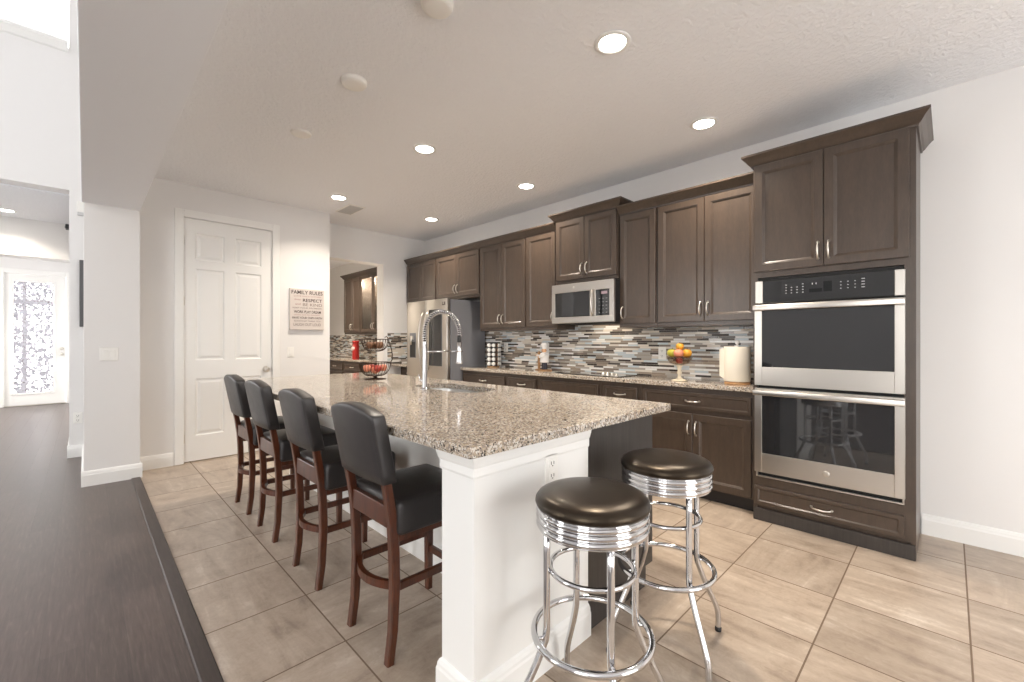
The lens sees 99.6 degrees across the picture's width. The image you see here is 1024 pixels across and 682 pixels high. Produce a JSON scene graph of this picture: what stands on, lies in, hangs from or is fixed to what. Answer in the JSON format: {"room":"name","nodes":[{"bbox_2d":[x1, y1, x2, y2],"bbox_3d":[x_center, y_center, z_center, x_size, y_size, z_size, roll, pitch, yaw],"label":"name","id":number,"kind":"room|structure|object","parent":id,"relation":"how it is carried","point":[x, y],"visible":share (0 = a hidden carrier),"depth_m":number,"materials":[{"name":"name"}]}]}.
{"room":"kitchen","nodes":[
{"label":"kitchen","id":0,"kind":"room"},
{"bbox_2d":[0,0,68,193],"bbox_3d":[-6.932,-1.550,3.021,5.380,5.600,0.800,0,0,-45],"label":"wall","id":1,"kind":"structure","parent":0,"point":[34,76],"depth_m":4.48,"materials":[{"name":"white paint"}]},
{"bbox_2d":[0,18,67,52],"bbox_3d":[-6.704,-3.130,2.782,5.370,0.100,0.260,0,0,-45],"label":"trim","id":2,"kind":"structure","parent":1,"relation":"attached to","point":[7,26],"depth_m":4.42,"materials":[{"name":"white paint"}]},
{"bbox_2d":[0,215,68,262],"bbox_3d":[-7.188,-1.355,5.059,2.880,0.490,0.300,0,0,-45],"label":"wall header","id":3,"kind":"structure","parent":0,"point":[21,238],"depth_m":5.71,"materials":[{"name":"white paint"}]},
{"bbox_2d":[0,183,68,223],"bbox_3d":[-7.933,-1.660,5.813,2.880,0.120,5.780,0,0,-45],"label":"ceiling","id":4,"kind":"structure","parent":0,"point":[29,203],"depth_m":5.03,"materials":[{"name":"white paint"}]},
{"bbox_2d":[0,208,16,212],"bbox_3d":[-6.182,-1.595,5.279,0.192,0.009,0.192,0,0,-45],"label":"recessed light","id":5,"kind":"object","parent":4,"relation":"in","point":[1,209],"visible":1,"depth_m":5.28,"materials":[{"name":"white paint"}]},
{"bbox_2d":[0,257,68,276],"bbox_3d":[-9.946,-0.175,7.851,2.880,2.850,0.150,0,0,-45],"label":"wall","id":6,"kind":"structure","parent":0,"point":[5,262],"depth_m":8.39,"materials":[{"name":"white paint"}]},
{"bbox_2d":[0,267,68,407],"bbox_3d":[-9.260,-0.065,8.412,0.995,2.630,0.016,0,0,-45],"label":"trim","id":7,"kind":"structure","parent":6,"relation":"attached to","point":[2,270],"depth_m":8.23,"materials":[{"name":"white paint"}]},
{"bbox_2d":[4,273,65,405],"bbox_3d":[-9.273,-0.028,8.426,0.807,2.515,0.109,0,0,-45],"label":"door","id":8,"kind":"structure","parent":6,"relation":"in","point":[57,313],"depth_m":8.43,"materials":[{"name":"white paint"}]},
{"bbox_2d":[4,402,65,406],"bbox_3d":[-9.297,1.239,8.450,0.815,0.022,0.110,0,0,-45],"label":"trim","id":9,"kind":"structure","parent":6,"relation":"attached to","point":[58,402],"depth_m":8.40,"materials":[{"name":"white paint"}]},
{"bbox_2d":[69,0,83,444],"bbox_3d":[-6.667,-1.550,6.922,0.480,5.600,5.980,0,0,-45],"label":"wall","id":10,"kind":"structure","parent":0,"point":[76,223],"depth_m":4.66,"materials":[{"name":"white paint"}]},
{"bbox_2d":[67,444,82,457],"bbox_3d":[-4.697,1.184,4.654,0.128,0.132,0.016,0,0,-45],"label":"baseboard","id":11,"kind":"structure","parent":10,"relation":"attached to","point":[73,451],"depth_m":4.64,"materials":[{"name":"white paint"}]},
{"bbox_2d":[73,412,82,423],"bbox_3d":[-4.687,0.830,4.668,0.075,0.118,0.010,0,0,-45],"label":"wall outlet","id":12,"kind":"object","parent":10,"relation":"attached to","point":[77,417],"visible":1,"depth_m":4.67,"materials":[{"name":"white plastic"}]},
{"bbox_2d":[77,201,83,215],"bbox_3d":[-4.649,-1.433,4.691,0.100,0.155,0.032,0,0,-45],"label":"door chime","id":13,"kind":"object","parent":10,"relation":"attached to","point":[80,205],"visible":0.49,"depth_m":4.67,"materials":[{"name":"white plastic"}]},
{"bbox_2d":[79,260,83,326],"bbox_3d":[-4.638,-0.515,4.701,0.090,0.720,0.031,0,0,-45],"label":"wall picture","id":14,"kind":"object","parent":10,"relation":"attached to","point":[81,262],"visible":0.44,"depth_m":4.67,"materials":[{"name":"grey"}]},
{"bbox_2d":[81,261,83,324],"bbox_3d":[-4.627,-0.515,4.691,0.068,0.690,0.003,0,0,-45],"label":"print","id":15,"kind":"object","parent":14,"relation":"attached to","point":[82,262],"depth_m":4.67,"materials":[{"name":"grey"}]},
{"bbox_2d":[0,403,198,681],"bbox_3d":[-5.152,1.300,1.517,5.800,0.100,15.800,0,0,-45],"label":"floor","id":16,"kind":"structure","parent":0,"point":[85,596],"depth_m":2.31,"materials":[{"name":"brown wood"}]},
{"bbox_2d":[84,202,139,470],"bbox_3d":[-4.035,-1.550,4.336,0.368,5.600,1.400,0,0,-45],"label":"wall pillar","id":17,"kind":"structure","parent":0,"point":[111,234],"depth_m":3.83,"materials":[{"name":"white paint"}]},
{"bbox_2d":[81,444,83,471],"bbox_3d":[-4.171,1.184,4.201,0.016,0.132,1.400,0,0,-45],"label":"baseboard","id":18,"kind":"structure","parent":17,"relation":"attached to","point":[82,457],"depth_m":4.11,"materials":[{"name":"white paint"}]},
{"bbox_2d":[100,347,117,360],"bbox_3d":[-3.556,0.115,3.817,0.122,0.118,0.010,0,0,-45],"label":"light switch","id":19,"kind":"object","parent":17,"relation":"attached to","point":[106,353],"visible":1,"depth_m":3.82,"materials":[{"name":"white plastic"}]},
{"bbox_2d":[81,463,142,487],"bbox_3d":[-3.537,1.184,3.832,0.400,0.132,0.016,0,0,-45],"label":"baseboard","id":20,"kind":"structure","parent":17,"relation":"attached to","point":[125,472],"depth_m":3.82,"materials":[{"name":"white paint"}]},
{"bbox_2d":[77,0,228,210],"bbox_3d":[-0.589,-2.770,0.838,0.380,3.160,8.420,0,0,-45],"label":"ceiling soffit","id":21,"kind":"structure","parent":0,"point":[140,62],"depth_m":1.98,"materials":[{"name":"white paint"}]},
{"bbox_2d":[140,178,329,464],"bbox_3d":[-3.189,-0.175,5.002,1.890,2.850,0.640,0,0,-45],"label":"wall","id":22,"kind":"structure","parent":0,"point":[304,233],"depth_m":4.34,"materials":[{"name":"white paint"}]},
{"bbox_2d":[140,452,172,470],"bbox_3d":[-3.493,1.184,4.241,0.270,0.132,0.016,0,0,-45],"label":"baseboard","id":23,"kind":"structure","parent":22,"relation":"attached to","point":[160,460],"depth_m":4.24,"materials":[{"name":"white paint"}]},
{"bbox_2d":[174,208,279,464],"bbox_3d":[-3.044,-0.045,4.684,0.970,2.590,0.016,0,0,-45],"label":"trim","id":24,"kind":"structure","parent":22,"relation":"attached to","point":[179,214],"depth_m":4.38,"materials":[{"name":"white paint"}]},
{"bbox_2d":[184,218,271,461],"bbox_3d":[-3.049,-0.011,4.683,0.823,2.499,0.105,0,0,-45],"label":"door","id":25,"kind":"structure","parent":22,"relation":"in","point":[228,268],"depth_m":4.64,"materials":[{"name":"white paint"}]},
{"bbox_2d":[287,347,293,356],"bbox_3d":[-2.616,0.130,5.111,0.075,0.118,0.010,0,0,-45],"label":"light switch","id":26,"kind":"object","parent":22,"relation":"attached to","point":[290,350],"visible":1,"depth_m":5.11,"materials":[{"name":"white plastic"}]},
{"bbox_2d":[289,288,323,329],"bbox_3d":[-2.480,-0.380,5.231,0.394,0.490,0.031,0,0,-45],"label":"wall sign","id":27,"kind":"object","parent":22,"relation":"attached to","point":[306,306],"visible":1,"depth_m":5.21,"materials":[{"name":"white fabric"}]},
{"bbox_2d":[330,223,424,374],"bbox_3d":[-2.068,-0.175,6.410,1.685,2.850,0.212,0,0,-45],"label":"wall","id":28,"kind":"structure","parent":0,"point":[387,252],"depth_m":6.50,"materials":[{"name":"white paint"}]},
{"bbox_2d":[141,451,1023,681],"bbox_3d":[-1.060,1.300,4.083,3.520,0.100,13.700,0,0,-45],"label":"floor","id":29,"kind":"structure","parent":0,"point":[795,605],"depth_m":2.04,"materials":[{"name":"tile"}]},
{"bbox_2d":[131,477,223,681],"bbox_3d":[-0.475,1.246,0.951,0.064,0.009,8.420,0,0,-45],"label":"trim","id":30,"kind":"structure","parent":29,"relation":"on","point":[205,665],"depth_m":2.07,"materials":[{"name":"brown wood"}]},
{"bbox_2d":[224,374,309,514],"bbox_3d":[-1.903,0.749,3.356,0.519,1.003,0.405,0,0,-45],"label":"counter chair","id":31,"kind":"object","parent":29,"relation":"on","point":[234,384],"visible":0.69,"depth_m":3.15,"materials":[{"name":"grey leather"}]},
{"bbox_2d":[245,379,341,542],"bbox_3d":[-1.478,0.749,2.926,0.519,1.003,0.405,0,0,-45],"label":"counter chair","id":32,"kind":"object","parent":29,"relation":"on","point":[274,442],"visible":0.73,"depth_m":2.73,"materials":[{"name":"grey leather"}]},
{"bbox_2d":[278,388,395,590],"bbox_3d":[-0.975,0.749,2.410,0.519,1.003,0.405,0,0,-45],"label":"counter chair","id":33,"kind":"object","parent":29,"relation":"on","point":[321,465],"visible":0.71,"depth_m":2.21,"materials":[{"name":"grey leather"}]},
{"bbox_2d":[330,360,343,373],"bbox_3d":[-3.269,0.810,8.466,0.477,0.879,0.757,0,0,-45],"label":"base cabinet","id":34,"kind":"object","parent":29,"relation":"on","point":[336,367],"visible":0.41,"depth_m":8.28,"materials":[{"name":"brown wood"}]},
{"bbox_2d":[344,361,361,372],"bbox_3d":[-2.742,0.810,7.932,0.477,0.879,0.737,0,0,-45],"label":"base cabinet","id":35,"kind":"object","parent":29,"relation":"on","point":[349,367],"visible":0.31,"depth_m":7.80,"materials":[{"name":"brown wood"}]},
{"bbox_2d":[331,401,441,667],"bbox_3d":[-0.476,0.749,1.905,0.519,1.003,0.405,0,0,-45],"label":"counter chair","id":36,"kind":"object","parent":29,"relation":"on","point":[407,502],"visible":0.89,"depth_m":1.74,"materials":[{"name":"black leather"}]},
{"bbox_2d":[401,367,406,374],"bbox_3d":[-1.378,0.810,6.550,0.477,0.879,0.553,0,0,-45],"label":"base cabinet","id":37,"kind":"object","parent":29,"relation":"on","point":[403,369],"visible":0.06,"depth_m":6.53,"materials":[{"name":"brown wood"}]},
{"bbox_2d":[390,363,406,366],"bbox_3d":[-1.419,0.352,6.505,0.602,0.035,0.562,0,0,-45],"label":"countertop","id":38,"kind":"structure","parent":37,"relation":"on","point":[392,364],"depth_m":6.36,"materials":[{"name":"stone"}]},
{"bbox_2d":[407,298,484,380],"bbox_3d":[-0.944,0.347,5.898,0.716,1.765,0.940,0,0,-45],"label":"refrigerator","id":39,"kind":"object","parent":29,"relation":"on","point":[442,330],"visible":0.5,"depth_m":5.60,"materials":[{"name":"grey metal"}]},
{"bbox_2d":[289,413,651,681],"bbox_3d":[-0.829,0.810,2.994,1.263,0.879,3.287,0,0,-45],"label":"kitchen island","id":40,"kind":"object","parent":29,"relation":"on","point":[489,538],"visible":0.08,"depth_m":1.54,"materials":[{"name":"white paint"}]},
{"bbox_2d":[244,372,670,458],"bbox_3d":[-0.810,0.352,3.023,1.385,0.035,3.340,0,0,-45],"label":"island countertop","id":41,"kind":"structure","parent":40,"relation":"on","point":[493,419],"depth_m":2.15,"materials":[{"name":"stone"}]},
{"bbox_2d":[359,336,392,379],"bbox_3d":[-1.206,0.145,3.812,0.277,0.379,0.277,0,0,-40],"label":"fruit basket","id":42,"kind":"object","parent":41,"relation":"on","point":[387,339],"visible":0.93,"depth_m":3.77,"materials":[{"name":"brown metal"}]},
{"bbox_2d":[363,365,370,371],"bbox_3d":[-1.262,0.232,3.764,0.071,0.073,0.071,0,0,2],"label":"apple","id":43,"kind":"object","parent":42,"relation":"in","point":[368,367],"visible":0.91,"depth_m":3.74,"materials":[{"name":"red food"}]},
{"bbox_2d":[366,340,373,348],"bbox_3d":[-1.241,0.030,3.778,0.071,0.073,0.071,0,0,-39],"label":"fruit","id":44,"kind":"object","parent":42,"relation":"in","point":[370,344],"visible":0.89,"depth_m":3.75,"materials":[{"name":"brown food"}]},
{"bbox_2d":[361,339,388,351],"bbox_3d":[-1.206,0.037,3.812,0.244,0.112,0.244,0,0,-45],"label":"bowl","id":45,"kind":"object","parent":42,"relation":"on","point":[381,349],"depth_m":3.76,"materials":[{"name":"brown metal"}]},
{"bbox_2d":[359,361,390,375],"bbox_3d":[-1.206,0.247,3.812,0.278,0.122,0.278,0,0,-45],"label":"bowl","id":46,"kind":"object","parent":42,"relation":"on","point":[362,363],"depth_m":3.77,"materials":[{"name":"brown metal"}]},
{"bbox_2d":[374,365,381,371],"bbox_3d":[-1.164,0.232,3.755,0.071,0.073,0.071,0,0,-7],"label":"apple","id":47,"kind":"object","parent":42,"relation":"in","point":[376,366],"visible":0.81,"depth_m":3.73,"materials":[{"name":"red food"}]},
{"bbox_2d":[376,341,383,348],"bbox_3d":[-1.161,0.030,3.794,0.071,0.073,0.071,0,0,10],"label":"fruit","id":48,"kind":"object","parent":42,"relation":"in","point":[377,345],"visible":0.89,"depth_m":3.77,"materials":[{"name":"brown food"}]},
{"bbox_2d":[418,309,462,389],"bbox_3d":[-0.500,0.055,3.053,0.326,0.560,0.096,0,0,-37],"label":"kitchen faucet","id":49,"kind":"object","parent":41,"relation":"on","point":[459,351],"visible":1,"depth_m":2.99,"materials":[{"name":"silver metal"}]},
{"bbox_2d":[430,388,477,392],"bbox_3d":[-0.419,0.469,3.114,0.356,0.195,0.736,0,0,-45],"label":"sink","id":50,"kind":"object","parent":41,"relation":"in","point":[444,389],"visible":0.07,"depth_m":3.37,"materials":[{"name":"silver metal"}]},
{"bbox_2d":[545,454,557,483],"bbox_3d":[0.154,0.495,1.673,0.075,0.118,0.010,0,0,-45],"label":"wall outlet","id":51,"kind":"object","parent":40,"relation":"attached to","point":[551,462],"visible":0.88,"depth_m":1.67,"materials":[{"name":"white plastic"}]},
{"bbox_2d":[549,458,554,467],"bbox_3d":[0.156,0.471,1.671,0.034,0.031,0.004,0,0,-45],"label":"socket","id":52,"kind":"object","parent":51,"relation":"attached to","point":[551,460],"depth_m":1.67,"materials":[{"name":"white plastic"}]},
{"bbox_2d":[549,471,554,479],"bbox_3d":[0.156,0.519,1.671,0.034,0.031,0.004,0,0,-45],"label":"socket","id":53,"kind":"object","parent":51,"relation":"attached to","point":[551,473],"depth_m":1.67,"materials":[{"name":"grey plastic"}]},
{"bbox_2d":[463,370,506,385],"bbox_3d":[-0.211,0.810,5.369,0.477,0.879,0.813,0,0,-45],"label":"base cabinet","id":54,"kind":"object","parent":29,"relation":"on","point":[468,376],"visible":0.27,"depth_m":5.19,"materials":[{"name":"brown wood"}]},
{"bbox_2d":[460,366,752,392],"bbox_3d":[0.702,0.352,4.461,0.457,0.035,3.408,0,0,-45],"label":"countertop","id":55,"kind":"structure","parent":54,"relation":"on","point":[639,379],"depth_m":3.86,"materials":[{"name":"stone"}]},
{"bbox_2d":[487,342,499,367],"bbox_3d":[-0.237,0.174,5.528,0.156,0.320,0.156,0,0,17],"label":"spice rack","id":56,"kind":"object","parent":55,"relation":"on","point":[491,347],"visible":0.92,"depth_m":5.48,"materials":[{"name":"silver metal"}]},
{"bbox_2d":[535,343,551,370],"bbox_3d":[0.348,0.178,4.949,0.153,0.314,0.222,0,0,-15],"label":"chef figurine","id":57,"kind":"object","parent":55,"relation":"on","point":[543,357],"visible":1,"depth_m":4.88,"materials":[{"name":"white ceramic"}]},
{"bbox_2d":[554,371,636,377],"bbox_3d":[0.826,0.318,4.347,0.345,0.035,0.765,0,0,-45],"label":"cooktop","id":58,"kind":"object","parent":55,"relation":"in","point":[603,374],"visible":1,"depth_m":4.22,"materials":[{"name":"black glass"}]},
{"bbox_2d":[672,365,687,380],"bbox_3d":[1.409,0.229,3.640,0.212,0.212,0.212,0,0,-45],"label":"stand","id":59,"kind":"object","parent":55,"relation":"on","point":[679,372],"visible":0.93,"depth_m":3.62,"materials":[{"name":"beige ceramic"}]},
{"bbox_2d":[667,348,674,356],"bbox_3d":[1.357,0.097,3.667,0.079,0.082,0.079,0,0,32],"label":"apple","id":60,"kind":"object","parent":59,"relation":"in","point":[670,352],"visible":0.88,"depth_m":3.64,"materials":[{"name":"yellow food"}]},
{"bbox_2d":[673,348,683,357],"bbox_3d":[1.382,0.097,3.588,0.079,0.082,0.079,0,0,-14],"label":"peach","id":61,"kind":"object","parent":59,"relation":"in","point":[678,353],"visible":1,"depth_m":3.56,"materials":[{"name":"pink food"}]},
{"bbox_2d":[676,358,682,363],"bbox_3d":[1.409,0.161,3.640,0.059,0.061,0.059,0,0,-11],"label":"apple","id":62,"kind":"object","parent":59,"relation":"in","point":[678,360],"visible":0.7,"depth_m":3.62,"materials":[{"name":"red food"}]},
{"bbox_2d":[683,348,691,357],"bbox_3d":[1.461,0.097,3.613,0.079,0.082,0.079,0,0,21],"label":"orange","id":63,"kind":"object","parent":59,"relation":"in","point":[687,353],"visible":0.92,"depth_m":3.58,"materials":[{"name":"orange food"}]},
{"bbox_3d":[1.436,0.097,3.692,0.079,0.082,0.079,0,0,14],"label":"peach","id":64,"kind":"object","parent":59,"relation":"in","visible":0},
{"bbox_2d":[676,342,683,349],"bbox_3d":[1.413,0.043,3.641,0.067,0.069,0.067,0,0,31],"label":"orange","id":65,"kind":"object","parent":64,"relation":"on","point":[679,345],"visible":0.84,"depth_m":3.62,"materials":[{"name":"orange food"}]},
{"bbox_2d":[719,340,750,384],"bbox_3d":[1.754,0.164,3.369,0.188,0.342,0.188,0,0,-12],"label":"paper towel holder","id":66,"kind":"object","parent":55,"relation":"on","point":[734,362],"visible":1,"depth_m":3.30,"materials":[{"name":"white paper"}]},
{"bbox_2d":[507,374,538,388],"bbox_3d":[0.245,0.810,4.907,0.477,0.879,0.477,0,0,-45],"label":"base cabinet","id":67,"kind":"object","parent":29,"relation":"on","point":[514,380],"visible":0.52,"depth_m":4.75,"materials":[{"name":"brown wood"}]},
{"bbox_2d":[539,376,601,395],"bbox_3d":[0.691,0.810,4.456,0.477,0.879,0.787,0,0,-45],"label":"base cabinet","id":68,"kind":"object","parent":29,"relation":"on","point":[579,386],"visible":0.02,"depth_m":4.29,"materials":[{"name":"brown wood"}]},
{"bbox_2d":[524,477,664,681],"bbox_3d":[0.256,0.862,1.389,0.392,0.776,0.392,0,0,34],"label":"stool","id":69,"kind":"object","parent":29,"relation":"on","point":[591,514],"visible":1,"depth_m":1.29,"materials":[{"name":"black metal"}]},
{"bbox_2d":[602,381,640,399],"bbox_3d":[1.110,0.810,4.032,0.477,0.879,0.399,0,0,-45],"label":"base cabinet","id":70,"kind":"object","parent":29,"relation":"on","point":[609,389],"visible":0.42,"depth_m":3.88,"materials":[{"name":"brown wood"}]},
{"bbox_2d":[606,448,721,681],"bbox_3d":[0.641,0.862,1.802,0.392,0.776,0.392,0,0,30],"label":"stool","id":71,"kind":"object","parent":29,"relation":"on","point":[659,472],"visible":0.84,"depth_m":1.68,"materials":[{"name":"silver metal"}]},
{"bbox_2d":[641,384,752,510],"bbox_3d":[1.571,0.810,3.564,0.477,0.879,0.908,0,0,-45],"label":"base cabinet","id":72,"kind":"object","parent":29,"relation":"on","point":[716,426],"visible":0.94,"depth_m":3.31,"materials":[{"name":"brown wood"}]},
{"bbox_2d":[741,104,933,560],"bbox_3d":[2.157,-0.024,2.911,0.564,2.548,0.965,0,0,-45],"label":"tall cabinet","id":73,"kind":"object","parent":29,"relation":"on","point":[846,199],"visible":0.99,"depth_m":2.67,"materials":[{"name":"brown wood"}]},
{"bbox_2d":[753,266,905,504],"bbox_3d":[2.124,0.255,2.896,0.528,1.380,0.783,0,0,-45],"label":"double wall oven","id":74,"kind":"object","parent":73,"relation":"in","point":[830,348],"visible":1,"depth_m":2.70,"materials":[{"name":"silver metal"}]},
{"bbox_3d":[-3.803,0.810,9.007,0.477,0.879,0.757,0,0,-45],"label":"base cabinet","id":75,"kind":"object","parent":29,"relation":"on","visible":0},
{"bbox_2d":[330,356,376,362],"bbox_3d":[-3.011,0.352,8.220,0.457,0.035,3.070,0,0,-45],"label":"countertop","id":76,"kind":"structure","parent":75,"relation":"on","point":[366,360],"depth_m":7.91,"materials":[{"name":"stone"}]},
{"bbox_2d":[352,341,358,359],"bbox_3d":[-2.831,0.165,7.830,0.130,0.340,0.124,0,0,-45],"label":"tin","id":77,"kind":"object","parent":76,"relation":"on","point":[355,347],"visible":1,"depth_m":7.78,"materials":[{"name":"red metal"}]},
{"bbox_2d":[154,0,1023,268],"bbox_3d":[-1.005,-1.645,4.138,3.665,0.150,13.700,0,0,-45],"label":"ceiling","id":78,"kind":"structure","parent":0,"point":[507,94],"depth_m":2.74,"materials":[{"name":"white paint"}]},
{"bbox_2d":[329,194,347,200],"bbox_3d":[-1.929,-1.595,4.814,0.192,0.009,0.192,0,0,-45],"label":"recessed light","id":79,"kind":"object","parent":78,"relation":"in","point":[335,196],"visible":1,"depth_m":4.80,"materials":[{"name":"white paint"}]},
{"bbox_2d":[335,204,365,214],"bbox_3d":[-1.961,-1.592,5.245,0.200,0.016,0.400,0,0,-45],"label":"ceiling vent","id":80,"kind":"object","parent":78,"relation":"in","point":[350,209],"visible":1,"depth_m":5.21,"materials":[{"name":"white plastic"}]},
{"bbox_2d":[340,73,366,91],"bbox_3d":[-0.973,-1.585,2.661,0.156,0.030,0.156,0,0,-45],"label":"smoke detector","id":81,"kind":"object","parent":78,"relation":"attached to","point":[350,81],"visible":1,"depth_m":2.63,"materials":[{"name":"white plastic"}]},
{"bbox_2d":[413,144,435,153],"bbox_3d":[-0.727,-1.595,3.597,0.192,0.009,0.192,0,0,-45],"label":"recessed light","id":82,"kind":"object","parent":78,"relation":"in","point":[419,148],"visible":1,"depth_m":3.59,"materials":[{"name":"white paint"}]},
{"bbox_2d":[424,217,438,221],"bbox_3d":[-1.057,-1.595,5.674,0.192,0.009,0.192,0,0,-45],"label":"recessed light","id":83,"kind":"object","parent":78,"relation":"in","point":[432,219],"visible":1,"depth_m":5.67,"materials":[{"name":"white paint"}]},
{"bbox_2d":[517,183,534,189],"bbox_3d":[0.145,-1.595,4.457,0.192,0.009,0.192,0,0,-45],"label":"recessed light","id":84,"kind":"object","parent":78,"relation":"in","point":[525,186],"visible":1,"depth_m":4.46,"materials":[{"name":"white paint"}]},
{"bbox_2d":[594,30,630,54],"bbox_3d":[0.538,-1.595,2.316,0.192,0.009,0.192,0,0,-45],"label":"recessed light","id":85,"kind":"object","parent":78,"relation":"in","point":[611,42],"visible":1,"depth_m":2.31,"materials":[{"name":"white paint"}]},
{"bbox_2d":[690,117,717,129],"bbox_3d":[1.409,-1.595,3.177,0.192,0.009,0.192,0,0,-45],"label":"recessed light","id":86,"kind":"object","parent":78,"relation":"in","point":[703,123],"visible":1,"depth_m":3.17,"materials":[{"name":"white paint"}]},
{"bbox_2d":[330,65,1023,533],"bbox_3d":[0.242,-0.175,5.368,0.162,2.850,13.700,0,0,-45],"label":"wall","id":87,"kind":"structure","parent":0,"point":[972,169],"depth_m":2.72,"materials":[{"name":"white paint"}]},
{"bbox_2d":[340,272,366,334],"bbox_3d":[-2.904,-0.685,8.171,0.374,1.120,0.754,0,0,-45],"label":"upper cabinet","id":88,"kind":"object","parent":87,"relation":"attached to","point":[351,281],"visible":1,"depth_m":8.04,"materials":[{"name":"brown wood"}]},
{"bbox_2d":[358,267,376,333],"bbox_3d":[-2.290,-0.685,7.550,0.374,1.120,0.990,0,0,-45],"label":"upper cabinet","id":89,"kind":"object","parent":87,"relation":"attached to","point":[368,279],"visible":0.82,"depth_m":7.79,"materials":[{"name":"brown wood"}]},
{"bbox_2d":[404,253,435,302],"bbox_3d":[-1.254,-0.896,6.500,0.374,0.698,0.778,0,0,-45],"label":"upper cabinet","id":90,"kind":"object","parent":87,"relation":"attached to","point":[421,270],"visible":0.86,"depth_m":6.37,"materials":[{"name":"brown wood"}]},
{"bbox_2d":[433,242,479,300],"bbox_3d":[-0.644,-0.903,5.883,0.374,0.683,0.953,0,0,-45],"label":"upper cabinet","id":91,"kind":"object","parent":87,"relation":"attached to","point":[457,268],"visible":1,"depth_m":5.74,"materials":[{"name":"brown wood"}]},
{"bbox_2d":[504,343,507,351],"bbox_3d":[-0.079,0.080,5.571,0.010,0.118,0.075,0,0,-45],"label":"wall outlet","id":92,"kind":"object","parent":87,"relation":"attached to","point":[505,344],"visible":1,"depth_m":5.57,"materials":[{"name":"white plastic"}]},
{"bbox_2d":[477,230,540,330],"bbox_3d":[-0.028,-0.685,5.258,0.374,1.120,0.798,0,0,-45],"label":"upper cabinet","id":93,"kind":"object","parent":87,"relation":"attached to","point":[502,257],"visible":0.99,"depth_m":5.13,"materials":[{"name":"brown wood"}]},
{"bbox_2d":[523,222,574,329],"bbox_3d":[0.410,-0.685,4.815,0.374,1.120,0.443,0,0,-45],"label":"upper cabinet","id":94,"kind":"object","parent":87,"relation":"attached to","point":[540,240],"visible":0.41,"depth_m":4.72,"materials":[{"name":"brown wood"}]},
{"bbox_2d":[548,196,632,284],"bbox_3d":[0.822,-0.953,4.383,0.394,0.735,0.872,0,0,-45],"label":"upper cabinet","id":95,"kind":"object","parent":87,"relation":"attached to","point":[587,236],"visible":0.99,"depth_m":4.24,"materials":[{"name":"brown wood"}]},
{"bbox_2d":[552,279,619,324],"bbox_3d":[0.808,-0.370,4.336,0.478,0.398,0.735,0,0,-45],"label":"microwave","id":96,"kind":"object","parent":95,"relation":"attached to","point":[597,302],"visible":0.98,"depth_m":4.15,"materials":[{"name":"silver metal"}]},
{"bbox_2d":[616,197,670,327],"bbox_3d":[1.225,-0.685,3.990,0.374,1.120,0.373,0,0,-45],"label":"upper cabinet","id":97,"kind":"object","parent":87,"relation":"attached to","point":[638,219],"visible":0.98,"depth_m":3.89,"materials":[{"name":"brown wood"}]},
{"bbox_2d":[658,347,665,359],"bbox_3d":[1.410,0.115,4.063,0.010,0.118,0.075,0,0,-45],"label":"wall outlet","id":98,"kind":"object","parent":87,"relation":"attached to","point":[661,350],"visible":1,"depth_m":4.06,"materials":[{"name":"white plastic"}]},
{"bbox_2d":[654,171,752,326],"bbox_3d":[1.642,-0.685,3.567,0.374,1.120,0.812,0,0,-45],"label":"upper cabinet","id":99,"kind":"object","parent":87,"relation":"attached to","point":[705,231],"visible":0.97,"depth_m":3.45,"materials":[{"name":"brown wood"}]},
{"bbox_2d":[921,513,1023,556],"bbox_3d":[3.830,1.184,1.625,0.016,0.132,3.330,0,0,-45],"label":"baseboard","id":100,"kind":"structure","parent":87,"relation":"attached to","point":[1000,540],"depth_m":2.64,"materials":[{"name":"white paint"}]},
{"label":"outside","id":101,"kind":"structure","parent":0,"visible":0},
{"bbox_3d":[-10.429,1.400,9.138,6.000,0.100,2.340,0,0,-45],"label":"ground","id":102,"kind":"structure","parent":101,"visible":0},
{"bbox_2d":[14,282,51,391],"bbox_3d":[-10.001,-0.200,9.132,2.600,3.100,0.110,0,0,-45],"label":"porch post","id":103,"kind":"object","parent":102,"relation":"on","point":[24,282],"visible":0.02,"depth_m":8.98,"materials":[{"name":"grey"}]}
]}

